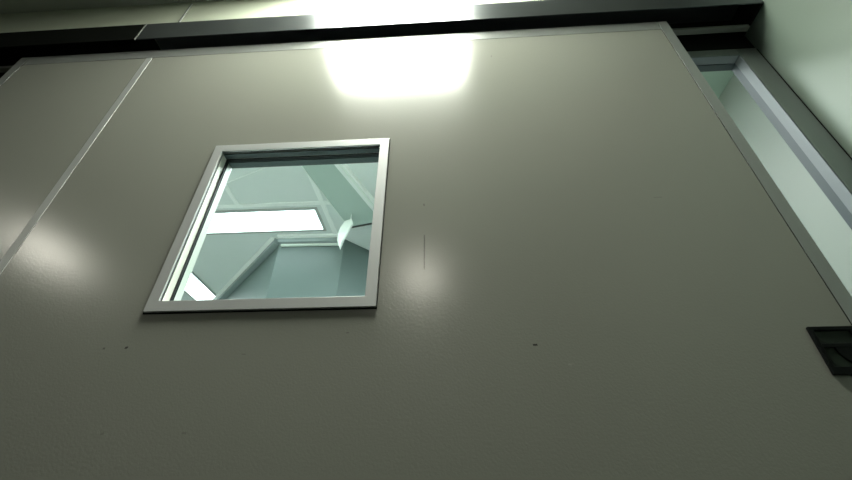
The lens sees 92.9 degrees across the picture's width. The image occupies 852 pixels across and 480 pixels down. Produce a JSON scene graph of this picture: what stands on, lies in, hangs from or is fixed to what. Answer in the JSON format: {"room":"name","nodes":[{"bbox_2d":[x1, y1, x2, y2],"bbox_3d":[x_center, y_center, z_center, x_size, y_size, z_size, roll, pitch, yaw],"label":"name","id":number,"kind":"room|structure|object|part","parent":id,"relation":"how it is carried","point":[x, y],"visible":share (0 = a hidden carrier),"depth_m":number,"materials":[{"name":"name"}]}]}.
{"room":"hospital corridor","nodes":[
{"label":"hospital corridor","id":0,"kind":"room"},
{"bbox_2d":[0,0,217,13],"bbox_3d":[-2.030,-2.248,0.379,6.452,0.100,3.890,-2,-35,3],"label":"ceiling","id":1,"kind":"structure","parent":0,"point":[6,6],"depth_m":1.91,"materials":[{"name":"white paint"}]},
{"bbox_2d":[0,0,539,32],"bbox_3d":[-1.670,0.060,1.133,6.850,3.000,0.040,-2,-35,3],"label":"wall","id":2,"kind":"structure","parent":0,"point":[220,9],"depth_m":1.83,"materials":[{"name":"white paint"}]},
{"bbox_2d":[178,3,192,21],"bbox_3d":[-1.088,-0.923,1.758,0.007,0.430,0.004,-2,-35,3],"label":"trim","id":3,"kind":"structure","parent":2,"relation":"attached to","point":[191,4],"depth_m":1.83,"materials":[{"name":"silver metal"}]},
{"bbox_2d":[0,0,763,77],"bbox_3d":[-0.848,-0.716,1.523,4.001,0.198,0.118,-2,-35,3],"label":"track cover","id":4,"kind":"object","parent":2,"relation":"attached to","point":[699,25],"visible":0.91,"depth_m":1.50,"materials":[{"name":"grey metal"}]},
{"bbox_3d":[-0.853,-0.675,1.507,3.952,0.014,0.020,-2,-35,3],"label":"track rail","id":5,"kind":"part","parent":4,"relation":"part of","materials":[{"name":"grey metal"}]},
{"bbox_2d":[0,21,851,479],"bbox_3d":[-0.341,0.242,0.805,2.336,2.308,0.064,-2,-35,3],"label":"door","id":6,"kind":"structure","parent":4,"relation":"hanging from","point":[581,265],"depth_m":0.86,"materials":[{"name":"paint"}]},
{"bbox_3d":[-1.492,0.279,0.862,0.031,2.308,0.052,-2,-35,3],"label":"edge trim","id":7,"kind":"part","parent":6,"relation":"part of","materials":[{"name":"silver metal"}]},
{"bbox_3d":[-1.238,0.291,0.834,0.470,2.256,0.050,-2,-35,3],"label":"narrow panel","id":8,"kind":"part","parent":6,"relation":"part of","materials":[{"name":"paint"}]},
{"bbox_3d":[-0.338,-0.680,1.457,2.270,0.049,0.052,-2,-35,3],"label":"edge trim","id":9,"kind":"part","parent":6,"relation":"part of","materials":[{"name":"silver metal"}]},
{"bbox_3d":[0.809,0.205,0.749,0.031,2.308,0.052,-2,-35,3],"label":"edge trim","id":10,"kind":"part","parent":6,"relation":"part of","materials":[{"name":"silver metal"}]},
{"bbox_3d":[0.762,0.196,0.723,0.115,0.088,0.006,-2,-35,3],"label":"flush pull","id":11,"kind":"part","parent":6,"relation":"part of","materials":[{"name":"black metal"}]},
{"bbox_3d":[0.762,0.194,0.725,0.100,0.067,0.001,-2,-35,3],"label":"recess plate","id":12,"kind":"part","parent":6,"relation":"part of","materials":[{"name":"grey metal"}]},
{"bbox_3d":[0.044,-0.782,1.503,2.213,0.109,0.112,-2,-35,3],"label":"plate","id":13,"kind":"part","parent":4,"relation":"part of","materials":[{"name":"grey metal"}]},
{"bbox_3d":[1.146,-0.814,1.449,0.005,0.104,0.107,-2,-35,3],"label":"plate","id":14,"kind":"part","parent":4,"relation":"part of","materials":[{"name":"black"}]},
{"bbox_2d":[687,48,851,229],"bbox_3d":[-0.128,0.312,0.838,2.561,2.257,0.055,-2,-35,3],"label":"door frame","id":15,"kind":"structure","parent":2,"relation":"attached to","point":[818,151],"depth_m":1.20,"materials":[{"name":"silver metal"}]},
{"bbox_2d":[212,233,368,299],"bbox_3d":[-0.806,2.531,4.453,3.110,2.799,4.998,-2,-35,3],"label":"wall","id":16,"kind":"structure","parent":0,"point":[289,265],"depth_m":3.21,"materials":[{"name":"grey paint"}]},
{"bbox_3d":[-1.824,0.378,3.820,0.030,0.017,1.803,27,-43,-32],"label":"cornice","id":17,"kind":"part","parent":16,"relation":"part of","materials":[{"name":"white paint"}]},
{"bbox_3d":[-1.793,0.406,3.833,0.050,0.049,1.803,27,-43,-32],"label":"cornice","id":18,"kind":"part","parent":16,"relation":"part of","materials":[{"name":"grey paint"}]},
{"bbox_3d":[-0.924,-0.034,3.233,0.525,0.017,0.030,-1,-35,2],"label":"cornice","id":19,"kind":"part","parent":16,"relation":"part of","materials":[{"name":"white paint"}]},
{"bbox_3d":[-0.923,0.003,3.257,0.525,0.049,0.050,-1,-35,2],"label":"cornice","id":20,"kind":"part","parent":16,"relation":"part of","materials":[{"name":"grey paint"}]},
{"bbox_2d":[181,70,733,300],"bbox_3d":[-1.389,0.950,4.721,6.700,0.112,6.870,-2,-35,3],"label":"ceiling","id":21,"kind":"structure","parent":0,"point":[220,257],"depth_m":2.91,"materials":[{"name":"white paint"}]},
{"bbox_2d":[184,271,215,299],"bbox_3d":[-2.246,0.590,4.130,0.280,0.010,1.190,-2,-35,3],"label":"recessed light","id":22,"kind":"object","parent":21,"relation":"in","point":[196,288],"visible":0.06,"depth_m":3.98,"materials":[{"name":"white plastic"}]},
{"bbox_2d":[224,184,238,204],"bbox_3d":[-1.379,-0.433,2.680,0.030,0.006,0.610,-1,-35,2],"label":"trim","id":23,"kind":"structure","parent":21,"relation":"attached to","point":[226,188],"depth_m":2.85,"materials":[{"name":"white"}]},
{"bbox_2d":[226,167,266,183],"bbox_3d":[-1.188,-0.431,2.684,0.767,0.004,0.007,-15,-38,21],"label":"trim","id":24,"kind":"structure","parent":21,"relation":"attached to","point":[263,167],"depth_m":2.68,"materials":[{"name":"white metal"}]},
{"bbox_2d":[206,207,326,234],"bbox_3d":[-1.406,-0.136,3.098,1.239,0.010,0.284,-2,-35,3],"label":"recessed light","id":25,"kind":"object","parent":21,"relation":"in","point":[304,219],"visible":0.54,"depth_m":3.09,"materials":[{"name":"white plastic"}]},
{"bbox_2d":[216,201,329,208],"bbox_3d":[-1.554,-0.241,2.954,1.820,0.006,0.035,-2,-35,3],"label":"trim","id":26,"kind":"structure","parent":21,"relation":"attached to","point":[309,202],"depth_m":2.92,"materials":[{"name":"white"}]},
{"bbox_2d":[308,176,337,233],"bbox_3d":[-0.746,-0.262,2.919,0.035,0.007,0.870,-2,-35,3],"label":"trim","id":27,"kind":"structure","parent":21,"relation":"attached to","point":[317,191],"depth_m":2.95,"materials":[{"name":"white"}]},
{"bbox_2d":[301,164,373,227],"bbox_3d":[-0.630,-0.487,2.567,0.338,0.044,1.367,-10,-36,14],"label":"ceiling","id":28,"kind":"structure","parent":21,"relation":"attached to","point":[338,183],"depth_m":2.79,"materials":[{"name":"white paint"}]},
{"bbox_3d":[-0.533,-0.466,2.604,0.462,0.035,1.178,-2,-35,3],"label":"edge rail","id":29,"kind":"part","parent":28,"relation":"part of","materials":[{"name":"white"}]},
{"bbox_3d":[-0.524,-0.451,2.588,0.012,0.007,1.230,-14,-37,19],"label":"edge rail","id":30,"kind":"part","parent":28,"relation":"part of","materials":[{"name":"white plastic"}]},
{"bbox_2d":[337,214,352,249],"bbox_3d":[-0.579,-0.071,2.913,0.098,0.326,0.032,-2,-35,3],"label":"ceiling fitting","id":31,"kind":"object","parent":21,"relation":"attached to","point":[347,225],"visible":0.98,"depth_m":2.89,"materials":[{"name":"white plastic"}]},
{"bbox_2d":[718,74,851,295],"bbox_3d":[1.848,2.027,3.728,0.208,2.800,6.869,-2,-35,3],"label":"wall","id":32,"kind":"structure","parent":0,"point":[818,215],"depth_m":1.73,"materials":[{"name":"white paint"}]},
{"bbox_2d":[745,0,851,157],"bbox_3d":[1.102,-1.065,-0.559,0.120,2.900,3.691,-2,-35,3],"label":"wall","id":33,"kind":"structure","parent":0,"point":[808,43],"depth_m":1.19,"materials":[{"name":"white paint"}]}
]}

